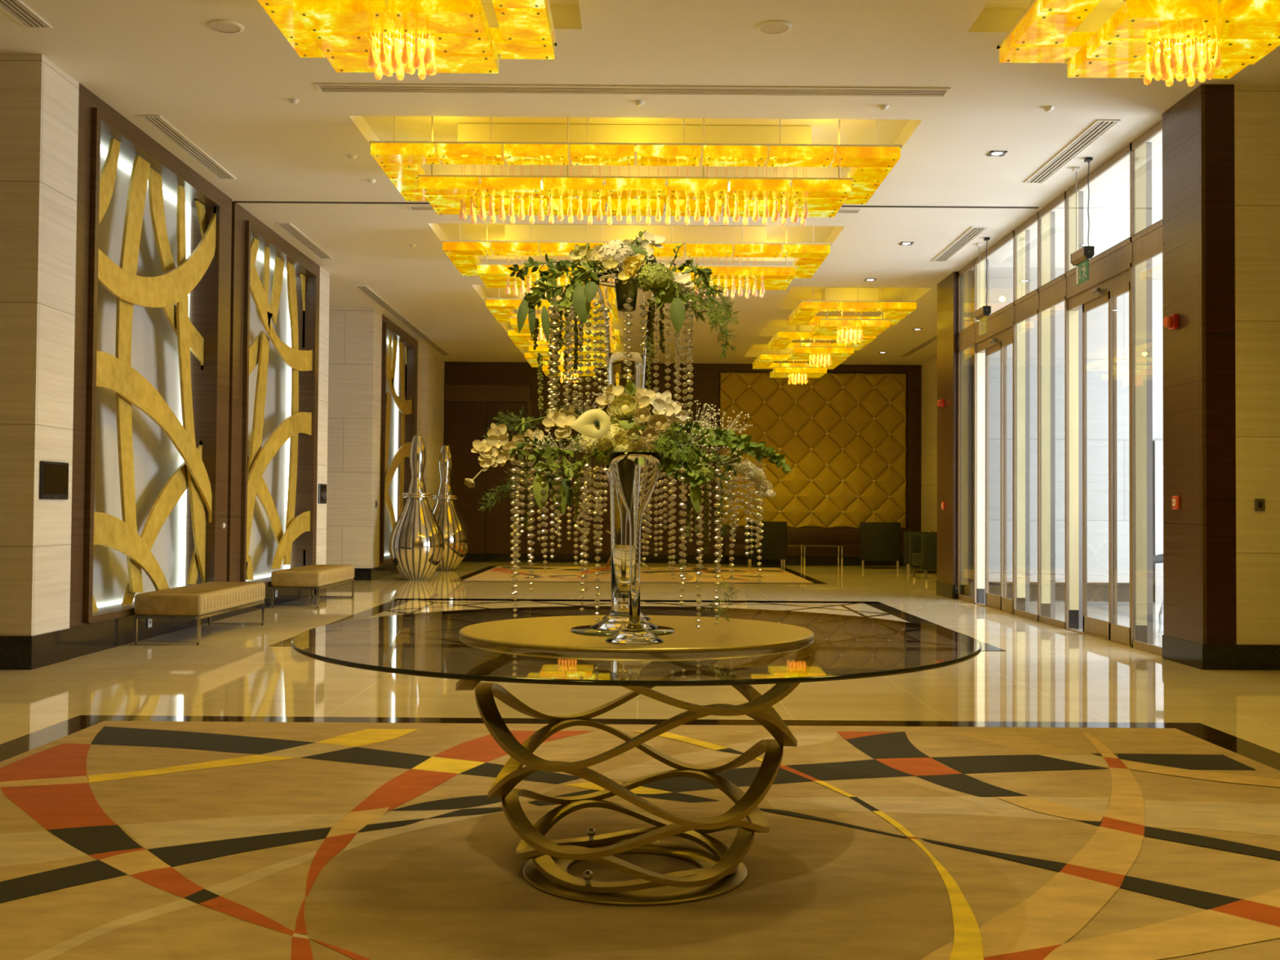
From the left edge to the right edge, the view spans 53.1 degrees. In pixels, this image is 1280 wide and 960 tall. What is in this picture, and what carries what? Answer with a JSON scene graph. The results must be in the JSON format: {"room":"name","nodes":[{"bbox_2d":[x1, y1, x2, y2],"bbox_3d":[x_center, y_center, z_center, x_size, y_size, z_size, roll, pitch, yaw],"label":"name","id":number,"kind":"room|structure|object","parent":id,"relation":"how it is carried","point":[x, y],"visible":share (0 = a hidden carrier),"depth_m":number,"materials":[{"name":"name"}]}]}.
{"room":"lobby","nodes":[
{"label":"lobby","id":0,"kind":"room"},
{"bbox_2d":[0,53,79,635],"bbox_3d":[-6.726,-1.016,9.755,4.550,4.305,0.630,0,-1,0],"label":"wall","id":1,"kind":"structure","parent":0,"point":[39,100],"depth_m":9.48,"materials":[{"name":"stone"}]},
{"bbox_2d":[0,627,71,669],"bbox_3d":[-6.746,1.258,9.694,4.582,0.245,0.645,0,-1,0],"label":"baseboard","id":2,"kind":"structure","parent":1,"relation":"attached to","point":[35,651],"depth_m":9.42,"materials":[{"name":"black stone"}]},
{"bbox_2d":[40,460,68,499],"bbox_3d":[-4.441,0.005,9.718,0.029,0.285,0.440,0,-1,0],"label":"wall display","id":3,"kind":"object","parent":1,"relation":"attached to","point":[54,476],"visible":1,"depth_m":9.68,"materials":[{"name":"black plastic"}]},
{"bbox_2d":[69,82,231,627],"bbox_3d":[-4.665,-0.952,11.976,0.515,4.300,3.810,0,-1,0],"label":"trim","id":4,"kind":"structure","parent":1,"relation":"attached to","point":[99,122],"depth_m":11.47,"materials":[{"name":"brown metal"}]},
{"bbox_2d":[92,137,216,612],"bbox_3d":[-4.676,-0.898,11.930,0.374,4.070,3.100,0,-1,0],"label":"screen","id":5,"kind":"object","parent":1,"relation":"attached to","point":[147,456],"visible":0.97,"depth_m":12.11,"materials":[{"name":"gold plastic"}]},
{"bbox_2d":[70,586,315,658],"bbox_3d":[-4.698,1.368,13.842,0.445,0.250,7.650,0,-1,0],"label":"baseboard","id":6,"kind":"structure","parent":1,"relation":"attached to","point":[87,638],"depth_m":11.25,"materials":[{"name":"black stone"}]},
{"bbox_2d":[315,266,329,564],"bbox_3d":[-6.734,-0.799,17.997,4.550,4.350,0.560,0,-1,0],"label":"wall","id":7,"kind":"structure","parent":0,"point":[323,357],"depth_m":17.99,"materials":[{"name":"stone"}]},
{"bbox_2d":[226,201,319,587],"bbox_3d":[-4.669,-0.861,15.850,0.515,4.300,3.740,0,-1,0],"label":"trim","id":8,"kind":"structure","parent":7,"relation":"attached to","point":[245,226],"depth_m":14.41,"materials":[{"name":"brown metal"}]},
{"bbox_2d":[245,237,312,580],"bbox_3d":[-4.680,-0.803,15.969,0.374,4.070,3.100,0,-1,0],"label":"screen","id":9,"kind":"object","parent":7,"relation":"attached to","point":[275,421],"visible":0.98,"depth_m":16.37,"materials":[{"name":"gold plastic"}]},
{"bbox_2d":[318,484,326,503],"bbox_3d":[-4.449,0.193,17.956,0.029,0.275,0.400,0,-1,0],"label":"wall display","id":10,"kind":"object","parent":7,"relation":"attached to","point":[322,487],"visible":1,"depth_m":17.91,"materials":[{"name":"black plastic"}]},
{"bbox_2d":[325,307,382,568],"bbox_3d":[-6.738,-0.703,21.681,4.550,4.370,0.670,0,-1,0],"label":"wall","id":11,"kind":"structure","parent":0,"point":[355,334],"depth_m":21.36,"materials":[{"name":"stone"}]},
{"bbox_2d":[353,563,399,580],"bbox_3d":[-6.749,1.603,23.422,4.562,0.200,4.280,0,-1,0],"label":"baseboard","id":12,"kind":"structure","parent":11,"relation":"attached to","point":[360,574],"depth_m":21.55,"materials":[{"name":"black stone"}]},
{"bbox_2d":[378,314,417,566],"bbox_3d":[-4.677,-0.648,23.817,0.515,4.350,3.600,0,-1,0],"label":"trim","id":13,"kind":"structure","parent":11,"relation":"attached to","point":[388,326],"depth_m":24.62,"materials":[{"name":"brown wood"}]},
{"bbox_2d":[384,333,412,555],"bbox_3d":[-4.688,-0.621,23.717,0.374,4.070,3.000,0,-1,0],"label":"screen","id":14,"kind":"object","parent":11,"relation":"attached to","point":[394,354],"visible":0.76,"depth_m":24.44,"materials":[{"name":"white glass"}]},
{"bbox_2d":[417,342,444,510],"bbox_3d":[-6.744,-0.479,27.362,4.550,4.550,3.500,0,-1,0],"label":"wall","id":15,"kind":"structure","parent":0,"point":[437,439],"depth_m":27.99,"materials":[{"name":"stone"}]},
{"bbox_2d":[0,0,1279,364],"bbox_3d":[-1.187,-3.163,11.776,15.600,0.160,35.400,0,-1,0],"label":"ceiling","id":16,"kind":"structure","parent":0,"point":[228,95],"depth_m":10.90,"materials":[{"name":"white paint"}]},
{"bbox_2d":[0,0,53,28],"bbox_3d":[-4.199,-3.188,7.903,0.186,0.011,2.096,0,-1,0],"label":"ceiling vent","id":17,"kind":"object","parent":16,"relation":"in","point":[17,10],"visible":1,"depth_m":8.71,"materials":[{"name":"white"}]},
{"bbox_2d":[137,115,236,179],"bbox_3d":[-4.203,-3.092,11.997,0.186,0.011,2.086,0,-1,0],"label":"ceiling vent","id":18,"kind":"object","parent":16,"relation":"in","point":[157,122],"visible":1,"depth_m":11.86,"materials":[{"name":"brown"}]},
{"bbox_2d":[206,19,244,33],"bbox_3d":[-2.885,-3.155,8.914,0.250,0.012,0.250,0,-1,0],"label":"ceiling speaker","id":19,"kind":"object","parent":16,"relation":"attached to","point":[224,26],"visible":1,"depth_m":8.90,"materials":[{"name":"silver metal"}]},
{"bbox_2d":[210,22,240,32],"bbox_3d":[-2.885,-3.152,8.914,0.200,0.001,0.200,0,-1,0],"label":"grille","id":20,"kind":"object","parent":19,"relation":"attached to","point":[220,26],"depth_m":8.91,"materials":[{"name":"white plastic"}]},
{"bbox_2d":[274,222,333,258],"bbox_3d":[-4.207,-2.995,16.111,0.186,0.011,2.116,0,-1,0],"label":"ceiling vent","id":21,"kind":"object","parent":16,"relation":"in","point":[288,228],"visible":1,"depth_m":15.99,"materials":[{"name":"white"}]},
{"bbox_2d":[354,285,450,355],"bbox_3d":[-4.214,-2.820,23.569,0.186,0.011,8.636,0,-1,0],"label":"ceiling vent","id":22,"kind":"object","parent":16,"relation":"in","point":[365,290],"visible":1,"depth_m":22.38,"materials":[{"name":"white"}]},
{"bbox_2d":[257,0,556,80],"bbox_3d":[-1.456,-2.906,7.889,1.770,0.849,1.780,0,-1,0],"label":"chandelier","id":23,"kind":"object","parent":16,"relation":"hanging from","point":[430,37],"visible":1,"depth_m":7.85,"materials":[{"name":"yellow glass"}]},
{"bbox_2d":[408,205,434,210],"bbox_3d":[-2.437,-3.027,14.229,0.262,0.011,0.200,0,-1,0],"label":"ceiling vent","id":24,"kind":"object","parent":16,"relation":"in","point":[430,208],"depth_m":14.25,"materials":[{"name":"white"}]},
{"bbox_2d":[484,288,530,333],"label":"chandelier","id":25,"kind":"object","parent":16,"relation":"hanging from","point":[500,309],"depth_m":19.74,"materials":[{"name":"yellow glass"}]},
{"bbox_2d":[534,296,551,342],"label":"chandelier","id":26,"kind":"object","parent":16,"relation":"hanging from","point":[545,303],"depth_m":19.87,"materials":[{"name":"yellow glass"}]},
{"bbox_2d":[506,323,605,364],"bbox_3d":[-1.471,-2.537,23.585,1.770,0.850,1.780,0,-1,0],"label":"chandelier","id":27,"kind":"object","parent":16,"relation":"hanging from","point":[520,340],"visible":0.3,"depth_m":23.12,"materials":[{"name":"yellow glass"}]},
{"bbox_2d":[524,350,606,382],"bbox_3d":[-1.474,-2.459,26.884,1.770,0.850,1.780,0,-1,0],"label":"chandelier","id":28,"kind":"object","parent":16,"relation":"hanging from","point":[532,361],"visible":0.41,"depth_m":26.40,"materials":[{"name":"yellow glass"}]},
{"bbox_2d":[585,298,604,323],"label":"chandelier","id":29,"kind":"object","parent":16,"relation":"hanging from","point":[599,305],"depth_m":20.13,"materials":[{"name":"yellow glass"}]},
{"bbox_2d":[315,83,951,97],"bbox_3d":[-0.056,-3.105,10.196,5.016,0.011,0.196,0,-1,0],"label":"ceiling vent","id":30,"kind":"object","parent":16,"relation":"in","point":[322,87],"visible":1,"depth_m":10.18,"materials":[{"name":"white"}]},
{"bbox_2d":[368,115,902,226],"bbox_3d":[-0.040,-2.800,11.989,4.640,0.849,1.720,0,-1,0],"label":"chandelier","id":31,"kind":"object","parent":16,"relation":"hanging from","point":[576,144],"visible":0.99,"depth_m":11.53,"materials":[{"name":"yellow glass"}]},
{"bbox_2d":[441,223,831,298],"bbox_3d":[-0.044,-2.703,16.088,4.640,0.850,1.720,0,-1,0],"label":"chandelier","id":32,"kind":"object","parent":16,"relation":"hanging from","point":[700,241],"visible":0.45,"depth_m":15.68,"materials":[{"name":"yellow glass"}]},
{"bbox_2d":[234,200,1039,208],"bbox_3d":[-0.035,-3.022,14.037,8.810,0.018,0.045,0,-1,0],"label":"trim","id":33,"kind":"structure","parent":16,"relation":"attached to","point":[240,202],"depth_m":14.02,"materials":[{"name":"brown"}]},
{"bbox_2d":[756,19,792,34],"bbox_3d":[0.930,-3.129,8.857,0.250,0.012,0.250,0,-1,0],"label":"ceiling speaker","id":34,"kind":"object","parent":16,"relation":"attached to","point":[771,27],"visible":1,"depth_m":8.84,"materials":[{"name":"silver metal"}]},
{"bbox_2d":[760,22,788,33],"bbox_3d":[0.930,-3.126,8.857,0.200,0.001,0.200,0,-1,0],"label":"grille","id":35,"kind":"object","parent":34,"relation":"attached to","point":[774,28],"depth_m":8.86,"materials":[{"name":"white plastic"}]},
{"bbox_2d":[751,348,846,384],"bbox_3d":[3.316,-2.429,26.888,1.770,0.843,1.780,0,-1,0],"label":"chandelier","id":36,"kind":"object","parent":16,"relation":"hanging from","point":[789,370],"visible":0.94,"depth_m":26.63,"materials":[{"name":"yellow glass"}]},
{"bbox_2d":[767,324,875,367],"bbox_3d":[3.319,-2.505,23.589,1.770,0.846,1.780,0,-1,0],"label":"chandelier","id":37,"kind":"object","parent":16,"relation":"hanging from","point":[781,340],"visible":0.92,"depth_m":23.30,"materials":[{"name":"yellow glass"}]},
{"bbox_2d":[786,287,917,344],"bbox_3d":[3.322,-2.582,20.290,1.770,0.849,1.780,0,-1,0],"label":"chandelier","id":38,"kind":"object","parent":16,"relation":"hanging from","point":[847,329],"visible":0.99,"depth_m":20.04,"materials":[{"name":"yellow glass"}]},
{"bbox_2d":[898,333,937,356],"bbox_3d":[5.675,-2.727,24.576,0.186,0.011,6.036,0,-1,0],"label":"ceiling vent","id":39,"kind":"object","parent":16,"relation":"in","point":[933,339],"visible":0.54,"depth_m":25.83,"materials":[{"name":"brown metal"}]},
{"bbox_2d":[931,226,989,262],"bbox_3d":[3.988,-2.940,16.027,0.196,0.011,2.076,0,-1,0],"label":"ceiling vent","id":40,"kind":"object","parent":16,"relation":"in","point":[974,232],"visible":1,"depth_m":15.91,"materials":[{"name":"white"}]},
{"bbox_2d":[974,237,991,335],"bbox_3d":[4.224,-2.375,15.764,0.094,1.149,0.420,0,-1,0],"label":"exit sign","id":41,"kind":"object","parent":16,"relation":"hanging from","point":[980,314],"visible":1,"depth_m":15.69,"materials":[{"name":"beige metal"}]},
{"bbox_2d":[1023,119,1120,183],"bbox_3d":[3.992,-3.036,11.934,0.196,0.011,2.086,0,-1,0],"label":"ceiling vent","id":42,"kind":"object","parent":16,"relation":"in","point":[1100,127],"visible":1,"depth_m":11.79,"materials":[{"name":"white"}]},
{"bbox_2d":[1071,157,1094,285],"bbox_3d":[4.228,-2.458,12.235,0.094,1.149,0.420,0,-1,0],"label":"exit sign","id":43,"kind":"object","parent":16,"relation":"hanging from","point":[1080,258],"visible":1,"depth_m":12.15,"materials":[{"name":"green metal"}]},
{"bbox_2d":[996,0,1279,86],"bbox_3d":[3.334,-2.873,7.893,1.770,0.848,1.780,0,-1,0],"label":"chandelier","id":44,"kind":"object","parent":16,"relation":"hanging from","point":[1167,40],"visible":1,"depth_m":7.84,"materials":[{"name":"yellow glass"}]},
{"bbox_2d":[0,561,1279,753],"bbox_3d":[0.980,1.481,11.669,20.000,0.001,35.400,0,-1,0],"label":"floor","id":45,"kind":"structure","parent":0,"point":[1046,673],"depth_m":9.03,"materials":[{"name":"beige stone"}]},
{"bbox_2d":[133,582,265,644],"bbox_3d":[-4.111,1.233,12.095,0.595,0.445,1.950,0,-1,0],"label":"upholstered bench","id":46,"kind":"object","parent":45,"relation":"on","point":[209,598],"visible":1,"depth_m":11.28,"materials":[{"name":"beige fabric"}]},
{"bbox_2d":[133,582,265,616],"bbox_3d":[-4.113,1.111,12.098,0.590,0.190,1.950,0,-1,0],"label":"cushion","id":47,"kind":"object","parent":46,"relation":"on","point":[209,598],"depth_m":11.39,"materials":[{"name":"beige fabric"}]},
{"bbox_2d":[271,564,354,608],"bbox_3d":[-4.115,1.330,16.219,0.595,0.445,1.900,0,-1,0],"label":"upholstered bench","id":48,"kind":"object","parent":45,"relation":"on","point":[312,577],"visible":1,"depth_m":15.29,"materials":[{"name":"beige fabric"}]},
{"bbox_2d":[271,564,354,586],"bbox_3d":[-4.117,1.208,16.222,0.590,0.190,1.900,0,-1,0],"label":"cushion","id":49,"kind":"object","parent":48,"relation":"on","point":[309,575],"depth_m":15.36,"materials":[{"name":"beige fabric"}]},
{"bbox_2d":[388,435,444,580],"bbox_3d":[-3.761,0.461,21.591,0.936,2.440,0.936,0,-1,0],"label":"vase","id":50,"kind":"object","parent":45,"relation":"on","point":[416,546],"visible":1,"depth_m":21.33,"materials":[{"name":"silver glass"}]},
{"bbox_2d":[431,444,468,570],"bbox_3d":[-3.804,0.541,24.991,0.936,2.440,0.936,0,-1,0],"label":"vase","id":51,"kind":"object","parent":45,"relation":"on","point":[455,533],"visible":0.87,"depth_m":24.78,"materials":[{"name":"silver glass"}]},
{"bbox_2d":[269,598,1006,651],"bbox_3d":[-0.022,1.529,14.073,6.380,0.004,5.990,0,-1,0],"label":"trim","id":52,"kind":"structure","parent":45,"relation":"on","point":[366,614],"depth_m":15.93,"materials":[{"name":"stone"}]},
{"bbox_2d":[463,565,813,582],"bbox_3d":[-0.032,1.754,24.000,5.840,0.012,5.370,0,-1,0],"label":"patterned rug","id":53,"kind":"object","parent":45,"relation":"on","point":[500,573],"visible":0.83,"depth_m":23.32,"materials":[{"name":"beige carpet"}]},
{"bbox_2d":[368,599,910,622],"bbox_3d":[-0.022,1.529,14.068,5.900,0.003,5.500,0,-1,0],"label":"trim","id":54,"kind":"structure","parent":45,"relation":"on","point":[413,603],"depth_m":15.95,"materials":[{"name":"stone"}]},
{"bbox_2d":[450,565,827,584],"bbox_3d":[-0.032,1.762,24.000,6.240,0.004,5.770,0,-1,0],"label":"trim","id":55,"kind":"structure","parent":45,"relation":"on","point":[466,576],"depth_m":21.31,"materials":[{"name":"stone"}]},
{"bbox_2d":[0,720,1279,959],"bbox_3d":[0.003,1.280,3.831,5.930,0.012,6.520,0,-1,0],"label":"patterned rug","id":56,"kind":"object","parent":45,"relation":"on","point":[120,840],"visible":0.92,"depth_m":4.53,"materials":[{"name":"beige carpet"}]},
{"bbox_2d":[291,605,982,906],"bbox_3d":[-0.014,0.891,4.240,2.267,0.791,2.267,0,-1,0],"label":"round table","id":57,"kind":"object","parent":56,"relation":"on","point":[492,638],"visible":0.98,"depth_m":3.98,"materials":[{"name":"gold metal"}]},
{"bbox_2d":[570,625,674,635],"bbox_3d":[-0.057,0.490,4.180,0.340,0.008,0.340,0,-1,0],"label":"mirror plate","id":58,"kind":"object","parent":57,"relation":"on","point":[584,629],"visible":0.43,"depth_m":4.10,"materials":[{"name":"grey mirror"}]},
{"bbox_2d":[590,271,657,631],"bbox_3d":[-0.048,-0.093,4.223,0.224,1.157,0.224,0,-1,0],"label":"vase","id":59,"kind":"object","parent":58,"relation":"on","point":[615,293],"visible":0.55,"depth_m":4.17,"materials":[{"name":"clear glass"}]},
{"bbox_2d":[507,230,741,421],"bbox_3d":[-0.047,-0.498,4.215,0.764,0.655,0.492,0,-1,0],"label":"bouquet","id":60,"kind":"object","parent":59,"relation":"in","point":[633,258],"visible":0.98,"depth_m":4.11,"materials":[{"name":"green plant"}]},
{"bbox_2d":[605,452,664,644],"bbox_3d":[-0.015,0.202,3.866,0.176,0.567,0.176,0,-1,0],"label":"vase","id":61,"kind":"object","parent":57,"relation":"on","point":[635,475],"visible":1,"depth_m":3.83,"materials":[{"name":"clear glass"}]},
{"bbox_2d":[463,380,791,628],"bbox_3d":[-0.045,0.077,4.191,1.043,0.783,0.741,0,-1,0],"label":"bouquet","id":62,"kind":"object","parent":61,"relation":"in","point":[629,425],"visible":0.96,"depth_m":4.02,"materials":[{"name":"green plant"}]},
{"bbox_2d":[0,715,1279,770],"bbox_3d":[0.003,1.288,3.831,6.410,0.004,7.000,0,-1,0],"label":"trim","id":63,"kind":"structure","parent":45,"relation":"on","point":[13,748],"depth_m":7.19,"materials":[{"name":"stone"}]},
{"bbox_2d":[745,520,786,567],"bbox_3d":[2.719,1.378,27.588,0.866,0.980,0.847,0,-1,0],"label":"lounge armchair","id":64,"kind":"object","parent":45,"relation":"on","point":[774,541],"visible":0.89,"depth_m":27.18,"materials":[{"name":"grey leather"}]},
{"bbox_2d":[722,527,908,565],"bbox_3d":[3.967,1.492,28.657,4.200,0.820,0.760,0,-1,0],"label":"sofa","id":65,"kind":"object","parent":45,"relation":"on","point":[850,538],"visible":0.56,"depth_m":28.37,"materials":[{"name":"brown leather"}]},
{"bbox_2d":[800,542,843,567],"bbox_3d":[3.951,1.632,27.848,0.870,0.500,0.550,0,-1,0],"label":"glass table","id":66,"kind":"object","parent":45,"relation":"on","point":[801,544],"visible":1,"depth_m":27.85,"materials":[{"name":"silver metal"}]},
{"bbox_2d":[860,521,900,568],"bbox_3d":[5.120,1.387,27.290,0.840,0.980,0.820,0,-1,10],"label":"lounge armchair","id":67,"kind":"object","parent":45,"relation":"on","point":[879,541],"visible":1,"depth_m":26.89,"materials":[{"name":"grey leather"}]},
{"bbox_2d":[903,531,937,573],"bbox_3d":[5.710,1.351,25.583,0.820,0.980,0.840,0,-1,15],"label":"lounge armchair","id":68,"kind":"object","parent":45,"relation":"on","point":[906,535],"visible":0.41,"depth_m":25.27,"materials":[{"name":"leather"}]},
{"bbox_2d":[909,533,937,579],"bbox_3d":[5.412,1.295,23.280,0.820,0.980,0.840,1,-1,-5],"label":"lounge armchair","id":69,"kind":"object","parent":45,"relation":"on","point":[922,547],"visible":0.34,"depth_m":22.85,"materials":[{"name":"fabric"}]},
{"bbox_2d":[1013,211,1038,621],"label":"window","id":70,"kind":"structure","parent":45,"relation":"on","point":[1024,308],"depth_m":15.06,"materials":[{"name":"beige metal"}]},
{"bbox_2d":[1037,192,1065,629],"bbox_3d":[4.428,-0.721,13.748,0.027,4.550,0.935,0,-1,0],"label":"window","id":71,"kind":"structure","parent":45,"relation":"on","point":[1051,293],"depth_m":14.13,"materials":[{"name":"beige metal"}]},
{"bbox_2d":[1129,119,1162,656],"bbox_3d":[4.430,-0.783,11.099,0.027,4.550,0.857,0,-1,0],"label":"window","id":72,"kind":"structure","parent":45,"relation":"on","point":[1146,244],"depth_m":11.46,"materials":[{"name":"beige metal"}]},
{"bbox_2d":[1162,84,1236,644],"bbox_3d":[4.488,-0.899,10.298,0.260,4.355,0.740,0,-1,0],"label":"wall pier","id":73,"kind":"object","parent":45,"relation":"on","point":[1200,593],"visible":1,"depth_m":9.98,"materials":[{"name":"brown wood"}]},
{"bbox_2d":[1163,313,1178,329],"bbox_3d":[4.316,-1.286,10.407,0.090,0.120,0.110,0,-1,0],"label":"fire alarm","id":74,"kind":"object","parent":73,"relation":"attached to","point":[1171,322],"visible":1,"depth_m":10.36,"materials":[{"name":"red plastic"}]},
{"bbox_2d":[1172,495,1180,509],"bbox_3d":[4.329,0.184,10.353,0.044,0.110,0.100,0,-1,0],"label":"fire alarm","id":75,"kind":"object","parent":73,"relation":"attached to","point":[1176,499],"visible":1,"depth_m":10.32,"materials":[{"name":"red plastic"}]},
{"bbox_2d":[1162,635,1237,670],"bbox_3d":[4.468,1.375,10.245,0.268,0.195,0.760,0,-1,0],"label":"baseboard","id":76,"kind":"object","parent":73,"relation":"attached to","point":[1201,656],"visible":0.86,"depth_m":9.89,"materials":[{"name":"black stone"}]},
{"bbox_2d":[443,361,921,555],"bbox_3d":[0.904,-0.382,29.218,11.050,4.550,0.200,0,-1,0],"label":"wall","id":77,"kind":"structure","parent":0,"point":[705,380],"depth_m":29.14,"materials":[{"name":"brown wood"}]},
{"bbox_2d":[445,402,527,553],"bbox_3d":[-3.503,-0.046,29.086,1.840,3.430,0.040,0,-1,0],"label":"door","id":78,"kind":"structure","parent":77,"relation":"in","point":[465,422],"depth_m":29.07,"materials":[{"name":"brown wood"}]},
{"bbox_2d":[444,384,532,553],"bbox_3d":[-3.452,-0.246,29.085,1.980,3.830,0.050,0,-1,0],"label":"trim","id":79,"kind":"structure","parent":77,"relation":"attached to","point":[453,393],"depth_m":29.10,"materials":[{"name":"brown wood"}]},
{"bbox_2d":[461,553,726,563],"bbox_3d":[0.949,1.795,29.052,10.870,0.190,0.030,0,-1,0],"label":"baseboard","id":80,"kind":"structure","parent":77,"relation":"attached to","point":[504,557],"depth_m":29.04,"materials":[{"name":"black stone"}]},
{"bbox_2d":[719,372,906,528],"bbox_3d":[3.942,-0.678,29.158,4.260,3.540,0.070,0,-1,0],"label":"wall panel","id":81,"kind":"object","parent":77,"relation":"attached to","point":[842,437],"visible":0.8,"depth_m":29.15,"materials":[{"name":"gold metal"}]},
{"bbox_2d":[920,357,937,532],"bbox_3d":[6.504,-0.465,24.034,0.200,4.550,10.580,0,-1,0],"label":"wall","id":82,"kind":"structure","parent":0,"point":[929,369],"depth_m":28.33,"materials":[{"name":"brown wood"}]},
{"bbox_2d":[937,271,972,585],"bbox_3d":[4.481,-0.712,18.261,0.260,4.355,0.970,0,-1,0],"label":"wall","id":83,"kind":"structure","parent":0,"point":[947,289],"depth_m":18.08,"materials":[{"name":"brown wood"}]},
{"bbox_2d":[936,581,957,599],"bbox_3d":[4.461,1.562,18.208,0.268,0.195,0.990,0,-1,0],"label":"baseboard","id":84,"kind":"structure","parent":83,"relation":"attached to","point":[950,591],"depth_m":18.02,"materials":[{"name":"black stone"}]},
{"bbox_2d":[957,259,974,603],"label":"window frame","id":85,"kind":"structure","parent":83,"relation":"in","point":[966,336],"depth_m":17.70,"materials":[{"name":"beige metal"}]},
{"bbox_2d":[972,266,1163,582],"bbox_3d":[7.801,-0.726,18.080,6.380,4.290,1.300,0,-1,0],"label":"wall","id":86,"kind":"structure","parent":0,"point":[1000,278],"depth_m":17.43,"materials":[{"name":"stone"}]},
{"bbox_2d":[968,581,1129,601],"bbox_3d":[7.726,1.533,17.376,6.500,0.260,0.040,0,-1,0],"label":"baseboard","id":87,"kind":"structure","parent":86,"relation":"attached to","point":[1096,592],"depth_m":17.36,"materials":[{"name":"stone"}]},
{"bbox_2d":[1152,440,1163,602],"bbox_3d":[7.632,0.566,17.351,1.340,2.190,0.135,0,-1,0],"label":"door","id":88,"kind":"structure","parent":86,"relation":"in","point":[1157,446],"depth_m":17.31,"materials":[{"name":"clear glass"}]},
{"bbox_2d":[982,600,1163,647],"bbox_3d":[7.698,1.576,13.874,6.560,0.001,7.000,0,-1,0],"label":"floor","id":89,"kind":"structure","parent":0,"point":[1097,610],"depth_m":15.37,"materials":[{"name":"stone"}]},
{"bbox_2d":[976,258,988,603],"bbox_3d":[4.520,-0.647,16.881,0.153,4.550,0.024,0,-1,0],"label":"window","id":90,"kind":"structure","parent":89,"relation":"on","point":[980,429],"depth_m":16.86,"materials":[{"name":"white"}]},
{"bbox_2d":[973,230,1013,614],"bbox_3d":[4.447,-0.668,16.007,0.159,4.550,1.792,0,-1,0],"label":"door","id":91,"kind":"structure","parent":89,"relation":"on","point":[998,335],"depth_m":16.12,"materials":[{"name":"beige metal"}]},
{"bbox_2d":[1040,211,1055,618],"bbox_3d":[4.522,-0.710,14.193,0.153,4.550,0.024,0,-1,0],"label":"column","id":92,"kind":"structure","parent":89,"relation":"on","point":[1047,221],"depth_m":14.18,"materials":[{"name":"white paint"}]},
{"bbox_2d":[1068,191,1083,629],"bbox_3d":[4.523,-0.732,13.280,0.153,4.550,0.024,0,-1,0],"label":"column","id":93,"kind":"structure","parent":89,"relation":"on","point":[1075,317],"depth_m":13.26,"materials":[{"name":"white paint"}]},
{"bbox_2d":[1064,142,1133,647],"bbox_3d":[4.450,-0.753,12.404,0.159,4.550,1.797,0,-1,0],"label":"door","id":94,"kind":"structure","parent":89,"relation":"on","point":[1108,270],"depth_m":12.28,"materials":[{"name":"beige metal"}]},
{"bbox_2d":[1134,142,1152,644],"bbox_3d":[4.525,-0.773,11.506,0.153,4.550,0.024,0,-1,0],"label":"column","id":95,"kind":"structure","parent":89,"relation":"on","point":[1143,154],"depth_m":11.49,"materials":[{"name":"white paint"}]},
{"bbox_2d":[1152,553,1163,632],"bbox_3d":[5.394,0.863,12.515,0.822,1.325,0.713,2,-2,-44],"label":"trolley","id":96,"kind":"object","parent":89,"relation":"on","point":[1158,558],"visible":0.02,"depth_m":12.49,"materials":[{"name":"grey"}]},
{"bbox_2d":[1234,84,1279,644],"bbox_3d":[7.808,-0.879,10.181,6.380,4.355,0.500,0,-1,0],"label":"wall","id":97,"kind":"structure","parent":0,"point":[1256,107],"depth_m":9.93,"materials":[{"name":"stone"}]},
{"bbox_2d":[1237,644,1279,670],"bbox_3d":[7.792,1.395,10.121,6.380,0.195,0.512,0,-1,0],"label":"baseboard","id":98,"kind":"structure","parent":97,"relation":"attached to","point":[1250,657],"depth_m":9.86,"materials":[{"name":"black stone"}]},
{"bbox_2d":[1254,498,1265,511],"bbox_3d":[4.791,0.194,9.891,0.080,0.095,0.021,0,-1,0],"label":"wall switch","id":99,"kind":"object","parent":97,"relation":"attached to","point":[1260,504],"visible":1,"depth_m":9.89,"materials":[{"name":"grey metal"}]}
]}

